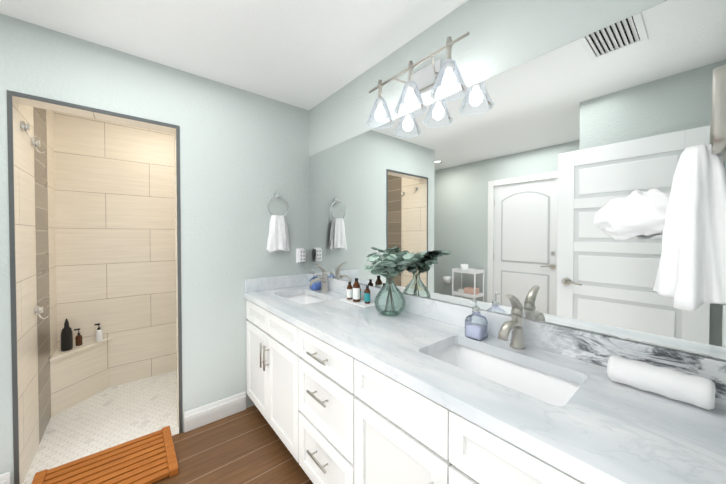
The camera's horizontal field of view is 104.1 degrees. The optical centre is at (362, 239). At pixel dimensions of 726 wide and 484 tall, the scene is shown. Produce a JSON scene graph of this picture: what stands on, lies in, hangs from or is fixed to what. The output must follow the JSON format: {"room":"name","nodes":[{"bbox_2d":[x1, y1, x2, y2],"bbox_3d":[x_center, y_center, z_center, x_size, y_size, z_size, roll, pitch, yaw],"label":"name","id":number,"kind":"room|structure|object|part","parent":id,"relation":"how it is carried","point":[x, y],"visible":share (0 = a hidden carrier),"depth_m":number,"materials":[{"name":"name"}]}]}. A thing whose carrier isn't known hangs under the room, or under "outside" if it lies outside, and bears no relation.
{"room":"bathroom","nodes":[
{"label":"bathroom","id":0,"kind":"room"},
{"bbox_2d":[0,13,13,483],"bbox_3d":[-2.185,0.090,1.809,0.137,2.440,1.080,-1,1,-40],"label":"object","id":1,"kind":"object","parent":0,"point":[6,437],"visible":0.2,"depth_m":1.42,"materials":[{"name":"grey paint"}]},
{"bbox_2d":[6,15,308,431],"bbox_3d":[-1.128,0.086,2.067,1.820,2.440,0.130,-1,1,-40],"label":"wall","id":2,"kind":"structure","parent":0,"point":[244,156],"depth_m":2.02,"materials":[{"name":"grey paint"}]},
{"bbox_2d":[0,472,10,483],"bbox_3d":[-1.841,1.249,1.400,0.123,0.135,0.016,-1,1,-40],"label":"baseboard","id":3,"kind":"structure","parent":2,"relation":"attached to","point":[7,475],"depth_m":1.43,"materials":[{"name":"white wood"}]},
{"bbox_2d":[7,94,19,483],"bbox_3d":[-1.783,0.293,1.443,0.017,2.046,0.007,-1,1,-40],"label":"trim","id":4,"kind":"structure","parent":2,"relation":"attached to","point":[13,286],"depth_m":1.44,"materials":[{"name":"grey metal"}]},
{"bbox_2d":[12,96,56,483],"bbox_3d":[-2.125,0.090,1.853,0.010,2.440,1.068,-1,1,-40],"label":"shower wall tile","id":5,"kind":"structure","parent":2,"relation":"attached to","point":[34,206],"depth_m":1.74,"materials":[{"name":"beige tile"}]},
{"bbox_2d":[20,121,35,138],"bbox_3d":[-1.875,-0.612,1.587,0.052,0.090,0.052,-1,1,-40],"label":"hook","id":6,"kind":"object","parent":5,"relation":"attached to","point":[24,126],"visible":1,"depth_m":1.57,"materials":[{"name":"silver metal"}]},
{"bbox_3d":[-1.878,-0.631,1.584,0.018,0.040,0.040,-1,1,-40],"label":"knob","id":7,"kind":"part","parent":6,"relation":"part of","materials":[{"name":"silver metal"}]},
{"bbox_2d":[31,138,44,153],"bbox_3d":[-2.018,-0.580,1.761,0.052,0.090,0.052,-1,1,-40],"label":"hook","id":8,"kind":"object","parent":5,"relation":"attached to","point":[35,142],"visible":0.96,"depth_m":1.75,"materials":[{"name":"silver metal"}]},
{"bbox_3d":[-2.022,-0.599,1.758,0.018,0.040,0.040,-1,1,-40],"label":"knob","id":9,"kind":"part","parent":8,"relation":"part of","materials":[{"name":"silver metal"}]},
{"bbox_2d":[34,306,47,318],"bbox_3d":[-2.018,0.460,1.777,0.052,0.090,0.052,-1,1,-40],"label":"handle","id":10,"kind":"object","parent":5,"relation":"attached to","point":[38,310],"visible":1,"depth_m":1.76,"materials":[{"name":"silver metal"}]},
{"bbox_3d":[-2.022,0.441,1.774,0.018,0.040,0.040,-1,1,-40],"label":"knob","id":11,"kind":"part","parent":10,"relation":"part of","materials":[{"name":"silver metal"}]},
{"bbox_2d":[7,90,179,128],"bbox_3d":[-1.507,-0.744,1.655,0.733,0.021,0.007,-1,1,-40],"label":"trim","id":12,"kind":"structure","parent":2,"relation":"attached to","point":[41,99],"depth_m":1.60,"materials":[{"name":"grey metal"}]},
{"bbox_2d":[13,96,175,133],"bbox_3d":[-1.554,-0.743,1.709,0.705,0.010,0.138,-1,1,-40],"label":"tile","id":13,"kind":"object","parent":2,"relation":"attached to","point":[59,108],"depth_m":1.67,"materials":[{"name":"beige tile"}]},
{"bbox_2d":[174,131,178,426],"bbox_3d":[-1.278,0.278,1.953,0.010,2.060,0.138,-1,1,-40],"label":"tile","id":14,"kind":"structure","parent":2,"relation":"attached to","point":[176,279],"depth_m":1.96,"materials":[{"name":"beige tile"}]},
{"bbox_2d":[176,128,182,433],"bbox_3d":[-1.232,0.286,1.899,0.020,2.046,0.007,-1,1,-40],"label":"trim","id":15,"kind":"structure","parent":2,"relation":"attached to","point":[179,277],"depth_m":1.90,"materials":[{"name":"grey metal"}]},
{"bbox_2d":[184,392,245,432],"bbox_3d":[-1.057,1.239,2.048,0.405,0.135,0.016,-1,1,-40],"label":"baseboard","id":16,"kind":"structure","parent":2,"relation":"attached to","point":[209,415],"depth_m":2.03,"materials":[{"name":"white wood"}]},
{"bbox_2d":[244,273,307,291],"bbox_3d":[-0.687,0.462,2.337,0.558,0.320,0.020,-1,1,-40],"label":"backsplash","id":17,"kind":"structure","parent":2,"relation":"attached to","point":[256,284],"depth_m":2.30,"materials":[{"name":"white stone"}]},
{"bbox_2d":[266,192,289,252],"bbox_3d":[-0.688,-0.140,2.301,0.194,0.492,0.063,-1,1,-40],"label":"towel ring","id":18,"kind":"object","parent":2,"relation":"attached to","point":[278,239],"visible":1,"depth_m":2.28,"materials":[{"name":"white fabric"}]},
{"bbox_2d":[266,215,289,252],"bbox_3d":[-0.685,-0.046,2.299,0.194,0.302,0.054,-1,1,-40],"label":"towel","id":19,"kind":"object","parent":18,"relation":"hanging from","point":[278,237],"depth_m":2.28,"materials":[{"name":"white fabric"}]},
{"bbox_2d":[296,248,305,262],"bbox_3d":[-0.534,0.138,2.448,0.080,0.125,0.040,-1,1,-40],"label":"adapter","id":20,"kind":"object","parent":2,"relation":"attached to","point":[300,255],"visible":1,"depth_m":2.44,"materials":[{"name":"white plastic"}]},
{"bbox_2d":[152,405,312,483],"bbox_3d":[-1.188,1.371,1.147,3.130,0.100,3.800,-1,1,-40],"label":"floor","id":21,"kind":"structure","parent":0,"point":[247,446],"depth_m":1.72,"materials":[{"name":"brown wood"}]},
{"bbox_2d":[23,370,178,483],"bbox_3d":[-1.536,1.300,2.359,1.520,0.004,1.068,-1,1,-40],"label":"shower floor","id":22,"kind":"structure","parent":21,"relation":"on","point":[112,416],"depth_m":2.03,"materials":[{"name":"tile"}]},
{"bbox_2d":[50,337,112,416],"bbox_3d":[-2.236,1.081,2.275,0.337,0.436,0.298,-1,1,-40],"label":"shower bench","id":23,"kind":"object","parent":22,"relation":"on","point":[80,373],"visible":1,"depth_m":2.24,"materials":[{"name":"tile"}]},
{"bbox_2d":[61,318,72,350],"bbox_3d":[-2.319,0.740,2.214,0.066,0.247,0.066,-1,1,-40],"label":"bottle","id":24,"kind":"object","parent":23,"relation":"on","point":[66,338],"visible":1,"depth_m":2.20,"materials":[{"name":"black plastic"}]},
{"bbox_2d":[74,328,81,345],"bbox_3d":[-2.320,0.794,2.304,0.048,0.137,0.040,-1,1,-40],"label":"bottle","id":25,"kind":"object","parent":23,"relation":"on","point":[78,339],"visible":0.98,"depth_m":2.30,"materials":[{"name":"brown"}]},
{"bbox_2d":[94,323,102,341],"bbox_3d":[-2.233,0.785,2.390,0.052,0.152,0.048,-1,1,-40],"label":"bottle","id":26,"kind":"object","parent":23,"relation":"on","point":[99,335],"visible":1,"depth_m":2.38,"materials":[{"name":"white plastic"}]},
{"bbox_2d":[31,426,178,483],"bbox_3d":[-1.415,1.296,1.569,0.610,0.035,0.460,-1,1,-40],"label":"mat","id":27,"kind":"object","parent":21,"relation":"on","point":[150,458],"visible":1,"depth_m":1.61,"materials":[{"name":"brown wood"}]},
{"bbox_2d":[244,296,595,483],"bbox_3d":[0.034,0.886,1.450,0.586,0.860,2.316,-1,1,-40],"label":"bathroom vanity","id":28,"kind":"object","parent":21,"relation":"on","point":[344,419],"depth_m":1.10,"materials":[{"name":"white wood"}]},
{"bbox_2d":[246,299,299,462],"bbox_3d":[-0.631,0.830,1.839,0.058,0.730,0.860,-1,1,-40],"label":"cabinet","id":29,"kind":"object","parent":28,"relation":"attached to","point":[272,342],"depth_m":1.77,"materials":[{"name":"white wood"}]},
{"bbox_3d":[-0.207,1.023,1.315,0.039,0.012,0.160,-1,1,-40],"label":"drawer handle","id":30,"kind":"part","parent":28,"relation":"part of","materials":[{"name":"silver metal"}]},
{"bbox_3d":[-0.207,0.731,1.310,0.039,0.012,0.160,-1,1,-40],"label":"drawer handle","id":31,"kind":"part","parent":28,"relation":"part of","materials":[{"name":"silver metal"}]},
{"bbox_3d":[-0.207,0.546,1.307,0.039,0.012,0.160,-1,1,-40],"label":"drawer handle","id":32,"kind":"part","parent":28,"relation":"part of","materials":[{"name":"silver metal"}]},
{"bbox_3d":[-0.185,1.063,1.333,0.020,0.280,0.477,-1,1,-40],"label":"drawer","id":33,"kind":"part","parent":28,"relation":"part of","materials":[{"name":"white wood"}]},
{"bbox_3d":[-0.185,0.545,1.325,0.020,0.145,0.477,-1,1,-40],"label":"drawer","id":34,"kind":"part","parent":28,"relation":"part of","materials":[{"name":"white wood"}]},
{"bbox_3d":[-0.185,0.770,1.329,0.020,0.275,0.477,-1,1,-40],"label":"drawer","id":35,"kind":"part","parent":28,"relation":"part of","materials":[{"name":"white wood"}]},
{"bbox_2d":[354,359,584,483],"bbox_3d":[0.262,0.847,0.760,0.058,0.730,0.955,-1,1,-40],"label":"cabinet","id":36,"kind":"object","parent":28,"relation":"attached to","point":[402,436],"depth_m":0.87,"materials":[{"name":"white wood"}]},
{"bbox_2d":[244,284,725,483],"bbox_3d":[0.043,0.436,1.451,0.563,0.040,2.316,-1,1,-40],"label":"countertop","id":37,"kind":"structure","parent":28,"relation":"on","point":[607,431],"depth_m":0.74,"materials":[{"name":"white stone"}]},
{"bbox_2d":[288,292,323,303],"bbox_3d":[-0.427,0.517,2.050,0.308,0.166,0.508,-1,1,-40],"label":"sink","id":38,"kind":"object","parent":37,"relation":"in","point":[304,297],"depth_m":2.27,"materials":[{"name":"white ceramic"}]},
{"bbox_2d":[310,269,320,290],"bbox_3d":[-0.384,0.319,2.276,0.077,0.168,0.076,-1,1,-40],"label":"soap dispenser","id":39,"kind":"object","parent":37,"relation":"on","point":[315,286],"visible":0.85,"depth_m":2.26,"materials":[{"name":"blue glass"}]},
{"bbox_2d":[308,264,331,291],"bbox_3d":[-0.339,0.296,2.164,0.162,0.218,0.054,-1,1,-40],"label":"faucet","id":40,"kind":"object","parent":37,"relation":"on","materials":[{"name":"silver metal"}]},
{"bbox_2d":[339,278,374,307],"bbox_3d":[-0.029,0.330,1.837,0.115,0.158,0.270,-1,1,-40],"label":"tray","id":41,"kind":"object","parent":37,"relation":"on","point":[354,294],"visible":1,"depth_m":1.81,"materials":[{"name":"white ceramic"}]},
{"bbox_2d":[347,282,352,299],"bbox_3d":[-0.089,0.343,1.898,0.041,0.115,0.041,-1,1,-40],"label":"bottle","id":42,"kind":"object","parent":41,"relation":"on","point":[349,288],"depth_m":1.88,"materials":[{"name":"brown"}]},
{"bbox_2d":[353,278,359,301],"bbox_3d":[-0.042,0.326,1.833,0.049,0.150,0.048,-1,1,-40],"label":"bottle","id":43,"kind":"object","parent":41,"relation":"on","point":[356,286],"depth_m":1.81,"materials":[{"name":"brown"}]},
{"bbox_2d":[364,285,370,303],"bbox_3d":[0.028,0.347,1.787,0.039,0.110,0.039,-1,1,-40],"label":"bottle","id":44,"kind":"object","parent":41,"relation":"on","point":[367,295],"depth_m":1.77,"materials":[{"name":"teal"}]},
{"bbox_2d":[364,247,427,315],"bbox_3d":[0.111,0.231,1.542,0.305,0.366,0.424,-1,1,-40],"label":"vase","id":45,"kind":"object","parent":37,"relation":"on","point":[385,265],"visible":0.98,"depth_m":1.53,"materials":[{"name":"clear glass"}]},
{"bbox_3d":[0.150,0.308,1.576,0.176,0.210,0.176,-1,1,-40],"label":"glass","id":46,"kind":"part","parent":45,"relation":"part of","materials":[{"name":"green glass"}]},
{"bbox_2d":[465,299,487,340],"bbox_3d":[0.484,0.335,1.211,0.077,0.168,0.076,-1,1,-40],"label":"soap dispenser","id":47,"kind":"object","parent":37,"relation":"on","point":[476,331],"visible":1,"depth_m":1.20,"materials":[{"name":"clear glass"}]},
{"bbox_2d":[432,340,579,403],"bbox_3d":[0.456,0.534,0.982,0.308,0.166,0.508,-1,1,-40],"label":"sink","id":48,"kind":"object","parent":37,"relation":"in","point":[553,386],"depth_m":1.07,"materials":[{"name":"white ceramic"}]},
{"bbox_2d":[496,294,527,351],"bbox_3d":[0.563,0.312,1.074,0.162,0.218,0.054,-1,1,-40],"label":"faucet","id":49,"kind":"object","parent":37,"relation":"on","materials":[{"name":"silver metal"}]},
{"bbox_2d":[607,355,715,409],"bbox_3d":[0.810,0.386,0.780,0.077,0.077,0.202,-1,1,-40],"label":"rolled towel","id":50,"kind":"object","parent":37,"relation":"on","point":[698,391],"visible":1,"depth_m":0.75,"materials":[{"name":"white fabric"}]},
{"bbox_2d":[0,0,467,109],"bbox_3d":[-1.188,-1.169,1.108,3.130,0.100,3.800,-1,1,-40],"label":"ceiling","id":51,"kind":"structure","parent":0,"point":[307,54],"depth_m":1.54,"materials":[{"name":"white paint"}]},
{"bbox_2d":[309,0,725,360],"bbox_3d":[0.314,0.093,1.657,0.120,2.440,2.600,-1,1,-40],"label":"wall","id":52,"kind":"structure","parent":0,"point":[503,36],"depth_m":1.31,"materials":[{"name":"grey paint"}]},
{"bbox_2d":[366,31,469,128],"bbox_3d":[0.258,-0.790,1.454,0.207,0.259,0.640,-1,1,-40],"label":"sconce","id":53,"kind":"object","parent":52,"relation":"attached to","point":[422,81],"visible":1,"depth_m":1.43,"materials":[{"name":"glass"}]},
{"bbox_3d":[0.099,-0.728,1.615,0.162,0.127,0.162,-1,1,-40],"label":"lamp shade","id":54,"kind":"part","parent":53,"relation":"part of","materials":[{"name":"clear glass"}]},
{"bbox_3d":[0.099,-0.854,1.613,0.021,0.105,0.021,-1,1,-40],"label":"post","id":55,"kind":"part","parent":53,"relation":"part of","materials":[{"name":"silver metal"}]},
{"bbox_2d":[376,97,384,106],"bbox_3d":[0.099,-0.787,1.614,0.052,0.040,0.052,-1,1,-40],"label":"socket","id":56,"kind":"object","parent":53,"relation":"attached to","point":[380,102],"depth_m":1.59,"materials":[{"name":"silver metal"}]},
{"bbox_3d":[0.099,-0.724,1.615,0.062,0.095,0.062,-1,1,-40],"label":"bulb","id":57,"kind":"part","parent":53,"relation":"part of","materials":[{"name":"white glass"}]},
{"bbox_3d":[0.242,-0.726,1.442,0.162,0.127,0.162,-1,1,-40],"label":"lamp shade","id":58,"kind":"part","parent":53,"relation":"part of","materials":[{"name":"clear glass"}]},
{"bbox_3d":[0.242,-0.852,1.440,0.021,0.105,0.021,-1,1,-40],"label":"post","id":59,"kind":"part","parent":53,"relation":"part of","materials":[{"name":"silver metal"}]},
{"bbox_3d":[0.242,-0.722,1.442,0.062,0.095,0.062,-1,1,-40],"label":"bulb","id":60,"kind":"part","parent":53,"relation":"part of","materials":[{"name":"white glass"}]},
{"bbox_2d":[406,80,415,91],"bbox_3d":[0.242,-0.784,1.441,0.052,0.040,0.052,-1,1,-40],"label":"socket","id":61,"kind":"object","parent":53,"relation":"attached to","point":[410,84],"depth_m":1.42,"materials":[{"name":"silver metal"}]},
{"bbox_3d":[0.349,-0.863,1.399,0.118,0.029,0.069,-1,1,-40],"label":"arm","id":62,"kind":"part","parent":53,"relation":"part of"},
{"bbox_2d":[443,59,454,71],"bbox_3d":[0.385,-0.781,1.267,0.052,0.040,0.052,-1,1,-40],"label":"socket","id":63,"kind":"object","parent":53,"relation":"attached to","point":[449,64],"depth_m":1.24,"materials":[{"name":"silver metal"}]},
{"bbox_3d":[0.385,-0.719,1.268,0.062,0.095,0.062,-1,1,-40],"label":"bulb","id":64,"kind":"part","parent":53,"relation":"part of","materials":[{"name":"white glass"}]},
{"bbox_3d":[0.385,-0.723,1.268,0.162,0.127,0.162,-1,1,-40],"label":"lamp shade","id":65,"kind":"part","parent":53,"relation":"part of","materials":[{"name":"clear glass"}]},
{"bbox_3d":[0.385,-0.849,1.266,0.021,0.105,0.021,-1,1,-40],"label":"post","id":66,"kind":"part","parent":53,"relation":"part of","materials":[{"name":"silver metal"}]},
{"bbox_2d":[309,0,725,359],"bbox_3d":[0.258,-0.203,1.619,0.006,1.028,2.313,-1,1,-40],"label":"mirror","id":67,"kind":"object","parent":52,"relation":"attached to","point":[489,194],"visible":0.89,"depth_m":1.08,"materials":[{"name":"clear glass"}]},
{"bbox_3d":[-2.349,0.081,2.452,2.870,2.440,0.120,-1,1,-40],"label":"wall","id":68,"kind":"structure","parent":0,"visible":0},
{"bbox_2d":[53,111,176,386],"bbox_3d":[-1.879,0.076,2.756,1.520,2.440,0.010,-1,1,-40],"label":"shower wall tile","id":69,"kind":"structure","parent":68,"relation":"attached to","point":[115,229],"depth_m":2.51,"materials":[{"name":"beige tile"}]},
{"bbox_3d":[0.396,0.116,0.154,1.910,2.440,0.120,-1,1,-40],"label":"wall","id":70,"kind":"structure","parent":0,"visible":0},
{"bbox_2d":[593,65,725,310],"bbox_3d":[0.746,-0.117,0.697,0.234,0.533,0.275,-1,1,-40],"label":"towel ring","id":71,"kind":"object","parent":70,"relation":"attached to","point":[686,216],"visible":1,"depth_m":0.61,"materials":[{"name":"white fabric"}]},
{"bbox_2d":[652,144,725,310],"bbox_3d":[0.780,-0.032,0.657,0.234,0.364,0.147,-1,1,-40],"label":"towel","id":72,"kind":"object","parent":71,"relation":"hanging from","point":[691,272],"depth_m":0.61,"materials":[{"name":"white fabric"}]}
]}

